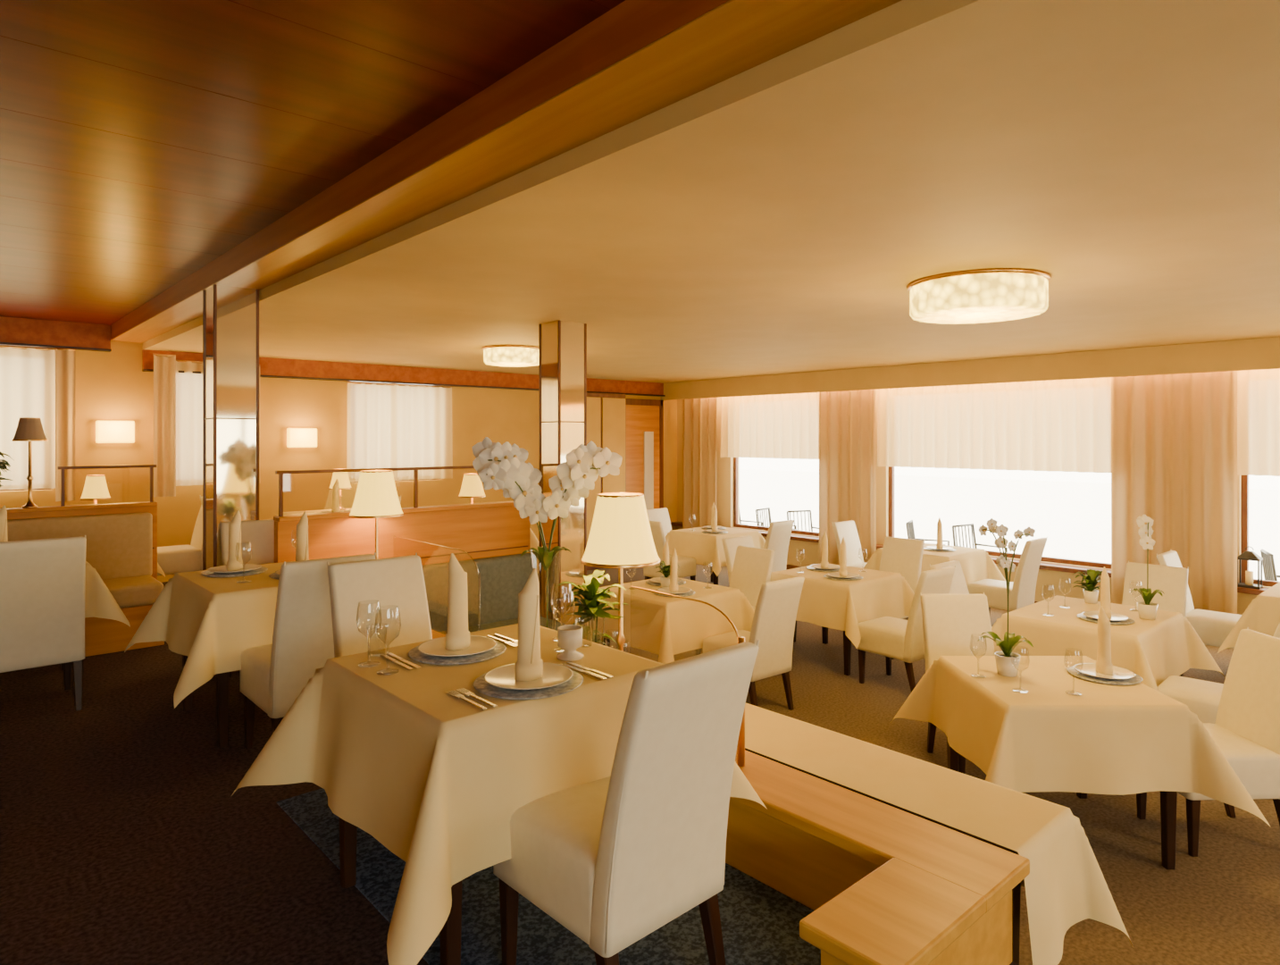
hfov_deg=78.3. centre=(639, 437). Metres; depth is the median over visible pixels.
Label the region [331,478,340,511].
folded napkin
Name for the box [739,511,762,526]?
chair
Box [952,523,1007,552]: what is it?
chair
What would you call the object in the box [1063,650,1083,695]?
wine glass
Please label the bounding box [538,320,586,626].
pillar
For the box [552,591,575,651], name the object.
wine glass
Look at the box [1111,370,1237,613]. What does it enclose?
drape
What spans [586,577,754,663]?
dining table
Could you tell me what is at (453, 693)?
fork
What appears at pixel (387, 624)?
water glass
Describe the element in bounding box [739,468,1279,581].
window
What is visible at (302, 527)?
folded napkin
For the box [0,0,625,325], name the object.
ceiling wood
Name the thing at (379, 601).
wine glass
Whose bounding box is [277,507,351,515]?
dining table
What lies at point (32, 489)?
window
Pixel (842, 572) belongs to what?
folded napkin
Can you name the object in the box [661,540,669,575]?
folded napkin
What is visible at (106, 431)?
wall sconce
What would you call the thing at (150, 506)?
wall
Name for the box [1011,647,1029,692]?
wine glass
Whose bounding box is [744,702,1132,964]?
tablecloth
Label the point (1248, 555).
lantern
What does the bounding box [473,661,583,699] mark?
dinner plate
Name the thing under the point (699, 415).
drape
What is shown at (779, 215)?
ceiling
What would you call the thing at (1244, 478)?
window
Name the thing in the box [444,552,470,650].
folded napkin
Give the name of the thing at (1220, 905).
floor
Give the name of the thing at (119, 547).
upholstered bench
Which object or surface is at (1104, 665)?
folded napkin
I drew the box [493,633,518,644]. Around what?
fork
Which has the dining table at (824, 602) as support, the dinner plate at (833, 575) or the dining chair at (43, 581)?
the dinner plate at (833, 575)
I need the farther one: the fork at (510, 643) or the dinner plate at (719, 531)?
the dinner plate at (719, 531)
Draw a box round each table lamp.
[11,417,47,508]
[79,474,110,503]
[328,468,351,510]
[348,469,403,559]
[458,473,485,503]
[580,492,660,651]
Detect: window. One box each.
[0,488,50,491]
[353,381,438,482]
[733,457,819,535]
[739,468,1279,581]
[1241,474,1279,586]
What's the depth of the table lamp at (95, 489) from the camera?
6.73 m
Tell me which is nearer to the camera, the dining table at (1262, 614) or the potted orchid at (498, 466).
the potted orchid at (498, 466)
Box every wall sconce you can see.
[95,420,134,443]
[286,427,317,447]
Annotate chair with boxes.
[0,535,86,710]
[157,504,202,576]
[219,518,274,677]
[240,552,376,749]
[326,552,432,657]
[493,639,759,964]
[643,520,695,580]
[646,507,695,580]
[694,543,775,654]
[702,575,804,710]
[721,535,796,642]
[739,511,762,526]
[755,507,796,528]
[763,518,794,571]
[786,510,819,531]
[831,519,866,568]
[855,565,955,692]
[878,535,924,619]
[905,519,949,545]
[920,592,995,773]
[929,559,992,627]
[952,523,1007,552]
[966,536,1047,612]
[1121,560,1188,676]
[1136,627,1279,856]
[1156,549,1241,649]
[1157,622,1279,723]
[1260,548,1279,581]
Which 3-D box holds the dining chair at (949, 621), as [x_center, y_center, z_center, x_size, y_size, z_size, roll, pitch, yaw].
[1.980,1.464,4.676,0.430,0.971,0.632,0,0,0]
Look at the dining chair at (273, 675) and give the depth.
3.49 m
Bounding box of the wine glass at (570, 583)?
[551,583,572,640]
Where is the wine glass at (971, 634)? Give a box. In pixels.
[970,634,987,677]
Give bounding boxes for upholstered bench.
[7,511,164,656]
[421,552,565,634]
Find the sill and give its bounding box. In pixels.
[670,521,1269,594]
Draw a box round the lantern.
[1237,545,1263,589]
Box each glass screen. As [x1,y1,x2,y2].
[394,535,479,577]
[630,585,744,766]
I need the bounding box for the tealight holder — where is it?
[556,624,583,660]
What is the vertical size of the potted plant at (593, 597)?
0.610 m
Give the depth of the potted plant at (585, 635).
3.62 m
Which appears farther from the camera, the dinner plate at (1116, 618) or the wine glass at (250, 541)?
the dinner plate at (1116, 618)
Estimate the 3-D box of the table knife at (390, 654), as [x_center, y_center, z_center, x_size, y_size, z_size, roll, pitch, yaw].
[-0.784,0.738,2.605,0.017,0.006,0.220,0,0,-42]
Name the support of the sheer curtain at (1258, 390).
hanging from the ceiling at (779, 215)
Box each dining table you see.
[61,560,130,690]
[124,558,320,748]
[157,562,165,576]
[231,623,767,964]
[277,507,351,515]
[530,528,538,552]
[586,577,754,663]
[665,527,765,585]
[769,563,914,675]
[863,543,1005,585]
[891,655,1270,869]
[991,594,1225,691]
[1217,582,1279,652]
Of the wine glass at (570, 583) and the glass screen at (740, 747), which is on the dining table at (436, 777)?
the wine glass at (570, 583)
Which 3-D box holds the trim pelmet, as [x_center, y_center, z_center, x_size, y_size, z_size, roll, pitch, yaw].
[4.852,-0.760,8.002,0.060,0.280,13.400,0,0,-42]
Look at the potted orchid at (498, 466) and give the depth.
3.74 m
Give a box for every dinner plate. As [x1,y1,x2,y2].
[200,563,267,577]
[268,568,280,578]
[321,510,350,512]
[408,635,506,664]
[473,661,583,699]
[645,577,686,585]
[652,586,694,596]
[701,525,726,529]
[702,528,727,534]
[806,563,839,571]
[823,571,862,580]
[923,545,955,552]
[1066,662,1142,685]
[1076,610,1134,624]
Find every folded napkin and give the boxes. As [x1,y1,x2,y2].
[0,505,8,542]
[226,510,242,569]
[295,510,309,560]
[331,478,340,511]
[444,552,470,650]
[514,568,543,680]
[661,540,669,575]
[669,547,677,591]
[711,502,714,527]
[711,504,717,531]
[820,530,828,568]
[838,536,847,576]
[936,517,943,548]
[1095,605,1112,674]
[1099,566,1111,618]
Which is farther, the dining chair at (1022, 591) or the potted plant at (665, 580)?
the dining chair at (1022, 591)
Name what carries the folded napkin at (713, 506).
on the dinner plate at (707, 527)
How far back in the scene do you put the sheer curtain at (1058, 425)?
9.08 m
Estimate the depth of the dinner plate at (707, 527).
10.32 m
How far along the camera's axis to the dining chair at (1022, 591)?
7.70 m
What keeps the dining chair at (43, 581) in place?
on the floor at (125, 839)
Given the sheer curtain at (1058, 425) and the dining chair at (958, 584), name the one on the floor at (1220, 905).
the dining chair at (958, 584)
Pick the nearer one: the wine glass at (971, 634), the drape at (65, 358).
the wine glass at (971, 634)
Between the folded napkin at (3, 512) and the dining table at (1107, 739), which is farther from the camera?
the folded napkin at (3, 512)
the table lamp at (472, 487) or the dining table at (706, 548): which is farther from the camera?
the dining table at (706, 548)
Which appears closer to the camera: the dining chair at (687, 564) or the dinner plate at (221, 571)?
the dinner plate at (221, 571)
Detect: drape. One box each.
[54,347,75,501]
[152,353,175,497]
[682,397,717,528]
[819,389,876,564]
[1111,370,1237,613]
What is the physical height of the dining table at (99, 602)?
0.752 m
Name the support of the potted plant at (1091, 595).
on the dining table at (1155, 650)
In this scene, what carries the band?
attached to the wall at (112, 385)
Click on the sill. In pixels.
(1042, 565)
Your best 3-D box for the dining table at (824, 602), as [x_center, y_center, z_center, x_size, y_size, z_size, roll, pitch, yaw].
[1.732,1.574,6.969,1.216,0.752,1.216,0,0,-42]
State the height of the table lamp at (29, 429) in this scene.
0.644 m
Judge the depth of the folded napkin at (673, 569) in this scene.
6.03 m
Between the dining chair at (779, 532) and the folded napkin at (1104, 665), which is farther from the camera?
the dining chair at (779, 532)
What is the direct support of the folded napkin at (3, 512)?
on the dinner plate
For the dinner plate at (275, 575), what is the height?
0.025 m
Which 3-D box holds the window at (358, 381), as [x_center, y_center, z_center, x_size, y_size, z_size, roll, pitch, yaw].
[-3.133,-0.075,10.003,1.230,1.250,0.060,0,0,-42]
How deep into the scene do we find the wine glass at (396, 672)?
2.48 m
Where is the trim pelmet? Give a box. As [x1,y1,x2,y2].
[660,336,1279,400]
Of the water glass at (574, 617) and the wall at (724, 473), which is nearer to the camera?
the water glass at (574, 617)
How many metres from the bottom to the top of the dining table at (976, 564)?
0.752 m
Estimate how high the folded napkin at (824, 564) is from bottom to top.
0.327 m
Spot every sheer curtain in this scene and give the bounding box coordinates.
[0,344,55,489]
[175,359,259,485]
[346,381,452,482]
[719,392,819,459]
[877,376,1111,472]
[1237,368,1279,476]
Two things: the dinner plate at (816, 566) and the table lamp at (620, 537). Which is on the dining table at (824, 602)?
the dinner plate at (816, 566)
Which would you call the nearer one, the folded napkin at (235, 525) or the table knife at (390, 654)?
the table knife at (390, 654)
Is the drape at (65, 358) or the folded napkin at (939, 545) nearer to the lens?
the drape at (65, 358)
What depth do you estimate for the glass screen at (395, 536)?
4.70 m
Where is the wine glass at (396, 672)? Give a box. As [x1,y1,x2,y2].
[374,605,401,674]
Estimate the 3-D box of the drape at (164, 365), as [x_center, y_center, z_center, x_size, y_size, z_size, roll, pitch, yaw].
[-4.848,-0.126,8.014,0.200,1.452,0.058,0,0,-42]
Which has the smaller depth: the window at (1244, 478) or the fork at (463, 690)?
the fork at (463, 690)
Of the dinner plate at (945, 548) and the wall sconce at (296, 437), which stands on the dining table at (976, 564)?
the dinner plate at (945, 548)
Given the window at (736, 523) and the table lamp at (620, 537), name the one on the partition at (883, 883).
the table lamp at (620, 537)
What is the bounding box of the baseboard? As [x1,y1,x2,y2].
[786,564,1038,602]
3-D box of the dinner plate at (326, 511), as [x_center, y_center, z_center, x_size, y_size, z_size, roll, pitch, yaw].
[-2.994,0.734,7.733,0.330,0.025,0.330,0,0,-42]
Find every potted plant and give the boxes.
[0,451,12,487]
[554,569,628,643]
[560,624,615,646]
[653,560,679,586]
[1072,568,1102,603]
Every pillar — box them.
[202,284,259,675]
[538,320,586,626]
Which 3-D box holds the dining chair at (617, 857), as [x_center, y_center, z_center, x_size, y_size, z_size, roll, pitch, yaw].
[-0.050,1.008,2.127,0.430,0.971,0.632,0,0,-43]
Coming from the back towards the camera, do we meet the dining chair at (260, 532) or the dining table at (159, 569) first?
the dining table at (159, 569)
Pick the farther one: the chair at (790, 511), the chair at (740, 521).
the chair at (740, 521)
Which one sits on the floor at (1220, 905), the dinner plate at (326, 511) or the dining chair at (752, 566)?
the dining chair at (752, 566)
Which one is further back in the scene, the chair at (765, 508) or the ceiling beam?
the chair at (765, 508)
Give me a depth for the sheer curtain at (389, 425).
9.83 m
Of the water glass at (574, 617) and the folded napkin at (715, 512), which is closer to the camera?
the water glass at (574, 617)
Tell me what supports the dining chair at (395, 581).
on the area rug
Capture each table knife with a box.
[379,653,413,669]
[386,652,420,668]
[560,662,606,679]
[566,660,612,677]
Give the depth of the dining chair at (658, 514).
10.94 m
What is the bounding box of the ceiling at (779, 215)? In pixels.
[142,0,1279,383]
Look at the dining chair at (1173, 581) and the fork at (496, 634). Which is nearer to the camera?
the fork at (496, 634)
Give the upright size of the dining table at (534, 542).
0.752 m
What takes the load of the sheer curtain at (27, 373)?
hanging from the band
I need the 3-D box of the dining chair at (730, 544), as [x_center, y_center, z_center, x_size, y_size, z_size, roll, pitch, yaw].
[1.159,1.464,7.605,0.430,0.971,0.632,0,0,-42]
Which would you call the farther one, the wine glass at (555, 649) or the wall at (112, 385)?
the wall at (112, 385)
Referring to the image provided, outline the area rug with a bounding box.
[276,787,820,964]
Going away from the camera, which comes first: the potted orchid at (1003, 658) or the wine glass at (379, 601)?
the wine glass at (379, 601)
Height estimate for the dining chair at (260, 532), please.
0.971 m
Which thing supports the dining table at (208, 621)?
on the floor at (125, 839)
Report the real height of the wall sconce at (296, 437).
0.220 m
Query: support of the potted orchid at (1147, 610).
on the dining table at (1155, 650)
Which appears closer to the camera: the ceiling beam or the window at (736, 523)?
the ceiling beam
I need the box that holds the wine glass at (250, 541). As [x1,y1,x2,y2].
[234,541,252,582]
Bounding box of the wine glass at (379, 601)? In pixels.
[356,601,381,667]
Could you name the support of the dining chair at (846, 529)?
on the floor at (1220, 905)
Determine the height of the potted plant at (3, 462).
0.422 m
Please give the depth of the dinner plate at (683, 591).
6.02 m
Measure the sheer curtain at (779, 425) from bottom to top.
1.072 m
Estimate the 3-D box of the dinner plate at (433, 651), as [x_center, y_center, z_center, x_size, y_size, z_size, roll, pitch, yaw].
[-0.629,0.728,2.717,0.330,0.025,0.330,0,0,-42]
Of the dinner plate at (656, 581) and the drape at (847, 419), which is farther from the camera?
the drape at (847, 419)
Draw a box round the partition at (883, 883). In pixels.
[431,629,1029,964]
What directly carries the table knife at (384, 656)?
on the dining table at (436, 777)
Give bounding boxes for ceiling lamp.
[482,344,538,366]
[907,267,1051,324]
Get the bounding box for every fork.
[445,690,486,710]
[455,687,497,707]
[486,635,517,646]
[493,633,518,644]
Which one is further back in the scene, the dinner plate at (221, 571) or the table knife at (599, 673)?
the dinner plate at (221, 571)
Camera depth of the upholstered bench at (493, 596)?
5.79 m
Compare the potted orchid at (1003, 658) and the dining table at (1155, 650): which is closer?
the potted orchid at (1003, 658)
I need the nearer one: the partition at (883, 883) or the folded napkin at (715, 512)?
the partition at (883, 883)
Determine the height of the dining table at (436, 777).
0.752 m
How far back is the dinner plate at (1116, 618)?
5.15 m
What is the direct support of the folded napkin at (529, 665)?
on the dinner plate at (500, 681)
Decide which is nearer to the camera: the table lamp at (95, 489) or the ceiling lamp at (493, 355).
the table lamp at (95, 489)
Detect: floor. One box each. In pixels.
[0,581,1018,964]
[537,563,1279,964]
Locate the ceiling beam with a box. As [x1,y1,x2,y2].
[110,0,901,343]
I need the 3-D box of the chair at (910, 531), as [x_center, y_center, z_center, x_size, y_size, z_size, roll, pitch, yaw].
[3.927,1.613,10.714,0.514,0.935,0.468,0,0,28]
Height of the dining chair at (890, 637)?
0.971 m
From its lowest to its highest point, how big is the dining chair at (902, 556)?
0.971 m
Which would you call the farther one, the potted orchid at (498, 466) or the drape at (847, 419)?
the drape at (847, 419)
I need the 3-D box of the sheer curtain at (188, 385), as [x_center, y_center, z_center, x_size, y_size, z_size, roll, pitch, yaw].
[-4.569,-0.156,8.400,0.950,1.312,0.083,0,0,-42]
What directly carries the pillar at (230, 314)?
on the floor at (125, 839)
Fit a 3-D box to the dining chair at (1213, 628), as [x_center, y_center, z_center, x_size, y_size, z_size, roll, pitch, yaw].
[4.729,1.464,6.554,0.430,0.971,0.632,0,0,-42]
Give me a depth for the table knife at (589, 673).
2.47 m
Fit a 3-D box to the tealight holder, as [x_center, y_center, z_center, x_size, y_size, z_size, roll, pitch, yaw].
[-0.236,0.691,2.654,0.090,0.100,0.090,0,0,-42]
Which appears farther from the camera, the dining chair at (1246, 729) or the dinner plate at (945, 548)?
the dinner plate at (945, 548)
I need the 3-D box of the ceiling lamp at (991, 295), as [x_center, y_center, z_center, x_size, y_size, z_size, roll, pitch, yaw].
[1.950,-0.800,4.550,0.760,0.200,0.760,0,0,-42]
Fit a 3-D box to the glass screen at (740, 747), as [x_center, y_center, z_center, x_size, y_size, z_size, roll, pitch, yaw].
[0.171,0.912,3.098,0.028,0.572,0.624,0,0,-42]
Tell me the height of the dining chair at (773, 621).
0.971 m
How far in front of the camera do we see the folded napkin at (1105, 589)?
5.16 m
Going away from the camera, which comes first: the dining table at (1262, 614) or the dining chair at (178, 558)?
the dining table at (1262, 614)
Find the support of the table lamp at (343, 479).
on the dining table at (350, 508)
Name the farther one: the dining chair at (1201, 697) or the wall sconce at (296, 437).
the wall sconce at (296, 437)
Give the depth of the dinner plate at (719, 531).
9.90 m
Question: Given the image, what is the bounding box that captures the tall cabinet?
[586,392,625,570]
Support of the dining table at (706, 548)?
on the floor at (1220, 905)
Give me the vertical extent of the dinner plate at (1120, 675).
0.025 m
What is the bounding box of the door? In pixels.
[625,398,663,509]
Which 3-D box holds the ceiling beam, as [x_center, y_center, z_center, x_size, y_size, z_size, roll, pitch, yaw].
[-0.722,-1.135,2.983,0.280,0.330,13.400,0,0,-42]
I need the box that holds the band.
[0,316,665,396]
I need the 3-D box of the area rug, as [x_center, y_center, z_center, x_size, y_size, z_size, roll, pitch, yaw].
[-0.378,1.497,2.755,1.025,0.006,2.200,0,0,-42]
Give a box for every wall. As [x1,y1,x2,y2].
[0,341,677,582]
[0,464,157,579]
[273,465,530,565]
[677,389,1271,614]
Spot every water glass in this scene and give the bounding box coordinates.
[366,624,387,655]
[574,617,593,646]
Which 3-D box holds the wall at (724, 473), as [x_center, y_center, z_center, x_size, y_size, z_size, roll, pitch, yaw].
[5.179,0.400,8.296,0.200,3.400,13.400,0,0,-42]
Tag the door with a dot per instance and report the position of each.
(644, 418)
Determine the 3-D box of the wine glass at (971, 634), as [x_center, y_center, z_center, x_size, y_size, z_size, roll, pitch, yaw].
[1.700,1.094,3.950,0.080,0.205,0.080,0,0,-42]
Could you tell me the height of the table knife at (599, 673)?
0.006 m
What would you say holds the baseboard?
attached to the wall at (724, 473)
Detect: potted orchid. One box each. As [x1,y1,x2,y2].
[471,436,622,627]
[977,518,1035,677]
[1130,514,1164,619]
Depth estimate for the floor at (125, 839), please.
2.94 m

